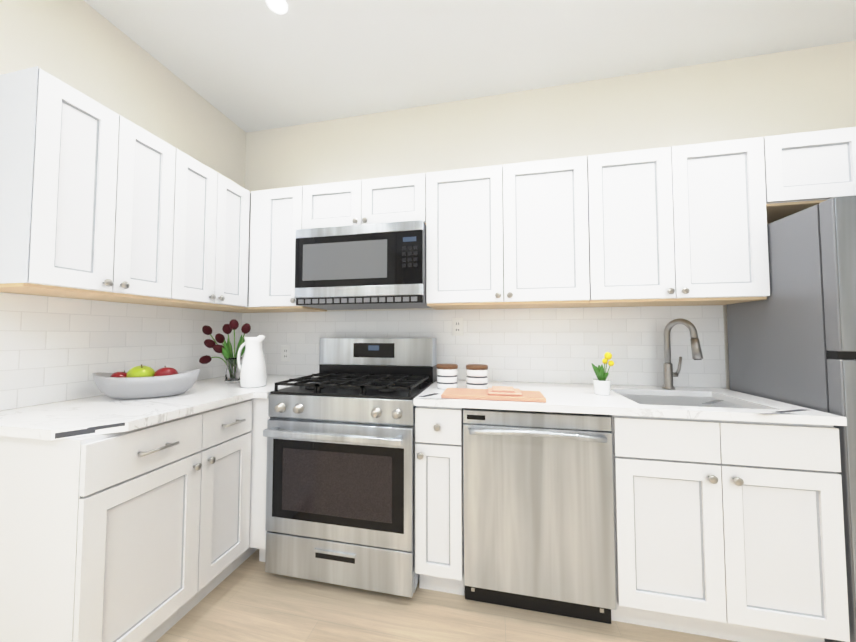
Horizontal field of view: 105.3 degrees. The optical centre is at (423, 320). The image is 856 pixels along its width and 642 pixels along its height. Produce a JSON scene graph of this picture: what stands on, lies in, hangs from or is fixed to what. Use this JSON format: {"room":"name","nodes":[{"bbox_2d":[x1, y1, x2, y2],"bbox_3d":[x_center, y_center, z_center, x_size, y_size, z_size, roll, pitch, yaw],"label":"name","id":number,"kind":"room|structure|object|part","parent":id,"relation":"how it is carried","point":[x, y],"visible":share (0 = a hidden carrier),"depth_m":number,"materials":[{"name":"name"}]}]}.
{"room":"kitchen","nodes":[
{"label":"kitchen","id":0,"kind":"room"},
{"bbox_2d":[0,0,245,311],"bbox_3d":[-1.956,-0.173,-0.083,0.100,2.747,5.200,-1,-2,12],"label":"wall","id":1,"kind":"structure","parent":0,"point":[84,47],"depth_m":1.64,"materials":[{"name":"paint"}]},
{"bbox_2d":[0,66,175,301],"bbox_3d":[-1.410,-0.482,1.376,0.353,0.755,0.498,-1,-2,12],"label":"upper cabinet","id":2,"kind":"object","parent":1,"relation":"attached to","point":[102,209],"depth_m":1.24,"materials":[{"name":"white wood"}]},
{"bbox_3d":[-1.477,-0.498,1.137,0.322,0.743,0.002,-1,-2,12],"label":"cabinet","id":3,"kind":"part","parent":2,"relation":"part of","materials":[{"name":"white wood"}]},
{"bbox_2d":[0,292,241,410],"bbox_3d":[-1.508,0.136,1.718,0.008,0.450,1.450,-1,-2,12],"label":"backsplash","id":4,"kind":"structure","parent":1,"relation":"attached to","point":[55,349],"depth_m":1.50,"materials":[{"name":"tile"}]},
{"bbox_2d":[121,148,249,309],"bbox_3d":[-1.305,-0.462,1.862,0.353,0.755,0.495,-1,-2,12],"label":"upper cabinet","id":5,"kind":"object","parent":1,"relation":"attached to","point":[210,242],"visible":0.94,"depth_m":1.78,"materials":[{"name":"white wood"}]},
{"bbox_2d":[156,549,736,641],"bbox_3d":[0.721,1.205,-0.719,5.578,0.060,5.400,-1,-2,12],"label":"floor","id":6,"kind":"structure","parent":0,"point":[249,599],"depth_m":1.38,"materials":[{"name":"brown wood"}]},
{"bbox_2d":[0,413,201,641],"bbox_3d":[-1.270,0.814,1.233,0.665,0.882,0.408,-1,-2,12],"label":"base cabinet","id":7,"kind":"object","parent":6,"relation":"on","point":[99,538],"visible":0.98,"depth_m":1.05,"materials":[{"name":"white wood"}]},
{"bbox_2d":[178,399,251,620],"bbox_3d":[-1.196,0.829,1.576,0.665,0.882,0.292,-1,-2,12],"label":"base cabinet","id":8,"kind":"object","parent":6,"relation":"on","point":[224,522],"visible":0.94,"depth_m":1.50,"materials":[{"name":"white wood"}]},
{"bbox_2d":[232,398,272,571],"bbox_3d":[-1.068,0.847,2.021,0.727,0.882,0.632,-1,-2,12],"label":"base cabinet","id":9,"kind":"object","parent":6,"relation":"on","point":[257,530],"visible":0.06,"depth_m":1.66,"materials":[{"name":"white wood"}]},
{"bbox_2d":[0,374,318,439],"bbox_3d":[-1.144,0.375,1.687,0.728,0.031,1.354,-1,-2,12],"label":"countertop","id":10,"kind":"structure","parent":9,"relation":"on","point":[93,415],"depth_m":1.25,"materials":[{"name":"stone"}]},
{"bbox_2d":[92,364,199,398],"bbox_3d":[-1.283,0.277,1.530,0.342,0.151,0.284,-1,-2,12],"label":"fruit bowl","id":11,"kind":"object","parent":10,"relation":"on","point":[139,382],"visible":1,"depth_m":1.47,"materials":[{"name":"grey ceramic"}]},
{"bbox_2d":[199,319,250,382],"bbox_3d":[-1.202,0.181,1.974,0.295,0.380,0.164,-1,-2,12],"label":"tulip vase","id":12,"kind":"object","parent":10,"relation":"on","point":[232,374],"visible":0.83,"depth_m":1.95,"materials":[{"name":"clear glass"}]},
{"bbox_2d":[237,335,266,387],"bbox_3d":[-0.971,0.221,1.839,0.177,0.288,0.136,-1,-2,12],"label":"pitcher","id":13,"kind":"object","parent":10,"relation":"on","point":[252,367],"visible":1,"depth_m":1.79,"materials":[{"name":"white ceramic"}]},
{"bbox_2d":[263,338,436,597],"bbox_3d":[-0.356,0.688,1.812,0.748,1.181,0.695,-1,-2,12],"label":"range","id":14,"kind":"object","parent":6,"relation":"on","point":[339,432],"visible":1,"depth_m":1.55,"materials":[{"name":"silver metal"}]},
{"bbox_2d":[415,406,464,594],"bbox_3d":[0.128,0.836,1.748,0.213,0.882,0.658,-1,-2,12],"label":"base cabinet","id":15,"kind":"object","parent":6,"relation":"on","point":[439,560],"visible":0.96,"depth_m":1.46,"materials":[{"name":"white wood"}]},
{"bbox_2d":[463,408,615,623],"bbox_3d":[0.525,0.829,1.630,0.604,0.878,0.665,-1,-2,12],"label":"dishwasher","id":16,"kind":"object","parent":6,"relation":"on","point":[538,515],"visible":0.96,"depth_m":1.37,"materials":[{"name":"grey metal"}]},
{"bbox_2d":[610,415,849,641],"bbox_3d":[1.190,0.826,1.519,0.732,0.882,0.658,-1,-2,12],"label":"base cabinet","id":17,"kind":"object","parent":6,"relation":"on","point":[729,530],"visible":0.96,"depth_m":1.23,"materials":[{"name":"white wood"}]},
{"bbox_2d":[413,380,846,425],"bbox_3d":[0.786,0.372,1.622,1.564,0.031,0.664,-1,-2,12],"label":"countertop","id":18,"kind":"structure","parent":17,"relation":"on","point":[572,398],"depth_m":1.39,"materials":[{"name":"stone"}]},
{"bbox_2d":[436,364,457,389],"bbox_3d":[0.128,0.299,1.772,0.116,0.126,0.116,-1,-2,12],"label":"canister","id":19,"kind":"object","parent":18,"relation":"on","point":[446,376],"visible":0.96,"depth_m":1.72,"materials":[{"name":"white ceramic"}]},
{"bbox_2d":[466,364,487,388],"bbox_3d":[0.284,0.298,1.738,0.116,0.126,0.116,-1,-2,12],"label":"canister","id":20,"kind":"object","parent":18,"relation":"on","point":[476,376],"visible":0.88,"depth_m":1.69,"materials":[{"name":"white ceramic"}]},
{"bbox_2d":[441,386,545,401],"bbox_3d":[0.321,0.332,1.529,0.452,0.040,0.190,-1,-2,12],"label":"cutting board","id":21,"kind":"object","parent":18,"relation":"on","point":[504,393],"visible":1,"depth_m":1.47,"materials":[{"name":"beige wood"}]},
{"bbox_2d":[591,352,613,395],"bbox_3d":[0.871,0.253,1.586,0.094,0.204,0.093,-1,-2,12],"label":"plant pot","id":22,"kind":"object","parent":18,"relation":"on","point":[602,384],"visible":1,"depth_m":1.56,"materials":[{"name":"white ceramic"}]},
{"bbox_2d":[662,318,702,388],"bbox_3d":[1.330,0.173,1.691,0.123,0.372,0.177,-1,-2,12],"label":"faucet","id":23,"kind":"object","parent":18,"relation":"on","point":[669,374],"visible":1,"depth_m":1.73,"materials":[{"name":"silver metal"}]},
{"bbox_2d":[620,394,749,408],"bbox_3d":[1.185,0.484,1.507,0.526,0.200,0.451,-1,-2,12],"label":"sink","id":24,"kind":"object","parent":18,"relation":"in","point":[669,400],"visible":0.12,"depth_m":1.69,"materials":[{"name":"silver metal"}]},
{"bbox_2d":[727,196,855,641],"bbox_3d":[1.928,0.398,1.382,0.722,1.725,0.591,-1,-2,12],"label":"refrigerator","id":25,"kind":"object","parent":6,"relation":"on","point":[792,338],"visible":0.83,"depth_m":1.29,"materials":[{"name":"grey metal"}]},
{"bbox_2d":[84,0,855,132],"bbox_3d":[0.721,-1.599,-0.603,5.578,0.060,5.400,-1,-2,12],"label":"ceiling","id":26,"kind":"structure","parent":0,"point":[246,66],"depth_m":1.73,"materials":[{"name":"paint"}]},
{"bbox_2d":[266,0,287,13],"bbox_3d":[-0.684,-1.477,1.526,0.092,0.006,0.092,-1,-2,12],"label":"recessed light","id":27,"kind":"object","parent":26,"relation":"in","point":[279,6],"visible":1,"depth_m":1.53,"materials":[{"name":"white"}]},
{"bbox_2d":[245,41,855,389],"bbox_3d":[1.281,-0.090,1.927,5.578,2.747,0.100,-1,-2,12],"label":"wall","id":28,"kind":"structure","parent":0,"point":[810,89],"depth_m":1.99,"materials":[{"name":"paint"}]},
{"bbox_2d":[213,202,269,312],"bbox_3d":[-1.243,-0.446,2.269,0.303,0.755,0.326,-1,-2,12],"label":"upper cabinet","id":29,"kind":"object","parent":28,"relation":"attached to","point":[245,310],"visible":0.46,"depth_m":2.20,"materials":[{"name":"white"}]},
{"bbox_2d":[247,186,326,311],"bbox_3d":[-0.906,-0.449,2.181,0.390,0.755,0.353,-1,-2,12],"label":"upper cabinet","id":30,"kind":"object","parent":28,"relation":"attached to","point":[275,219],"visible":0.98,"depth_m":2.04,"materials":[{"name":"white wood"}]},
{"bbox_2d":[302,173,425,228],"bbox_3d":[-0.335,-0.685,2.067,0.773,0.294,0.353,-1,-2,12],"label":"upper cabinet","id":31,"kind":"object","parent":28,"relation":"attached to","point":[400,198],"visible":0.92,"depth_m":1.92,"materials":[{"name":"white wood"}]},
{"bbox_2d":[295,220,430,309],"bbox_3d":[-0.339,-0.312,2.032,0.767,0.447,0.392,-1,-2,12],"label":"microwave","id":32,"kind":"object","parent":31,"relation":"attached to","point":[375,266],"visible":1,"depth_m":1.84,"materials":[{"name":"grey metal"}]},
{"bbox_2d":[241,305,725,387],"bbox_3d":[0.145,0.151,2.106,3.057,0.450,0.008,-1,-2,12],"label":"backsplash","id":33,"kind":"structure","parent":28,"relation":"attached to","point":[556,345],"depth_m":1.98,"materials":[{"name":"tile"}]},
{"bbox_2d":[281,345,289,361],"bbox_3d":[-0.987,0.233,2.341,0.072,0.116,0.005,-1,-2,12],"label":"electrical outlet","id":34,"kind":"object","parent":33,"relation":"attached to","point":[285,353],"visible":1,"depth_m":2.34,"materials":[{"name":"white plastic"}]},
{"bbox_2d":[452,318,462,335],"bbox_3d":[0.218,0.037,2.088,0.072,0.116,0.005,-1,-2,12],"label":"electrical outlet","id":35,"kind":"object","parent":33,"relation":"attached to","point":[457,326],"visible":1,"depth_m":2.09,"materials":[{"name":"white plastic"}]},
{"bbox_2d":[426,156,589,309],"bbox_3d":[0.456,-0.461,1.887,0.841,0.755,0.353,-1,-2,12],"label":"upper cabinet","id":36,"kind":"object","parent":28,"relation":"attached to","point":[510,236],"visible":1,"depth_m":1.74,"materials":[{"name":"white wood"}]},
{"bbox_2d":[578,137,769,306],"bbox_3d":[1.236,-0.468,1.718,0.751,0.755,0.353,-1,-2,12],"label":"upper cabinet","id":37,"kind":"object","parent":28,"relation":"attached to","point":[683,225],"visible":0.98,"depth_m":1.57,"materials":[{"name":"white wood"}]},
{"bbox_2d":[763,127,855,223],"bbox_3d":[1.979,-0.691,1.567,0.767,0.323,0.353,-1,-2,12],"label":"upper cabinet","id":38,"kind":"object","parent":28,"relation":"attached to","point":[804,170],"visible":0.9,"depth_m":1.48,"materials":[{"name":"white wood"}]}
]}

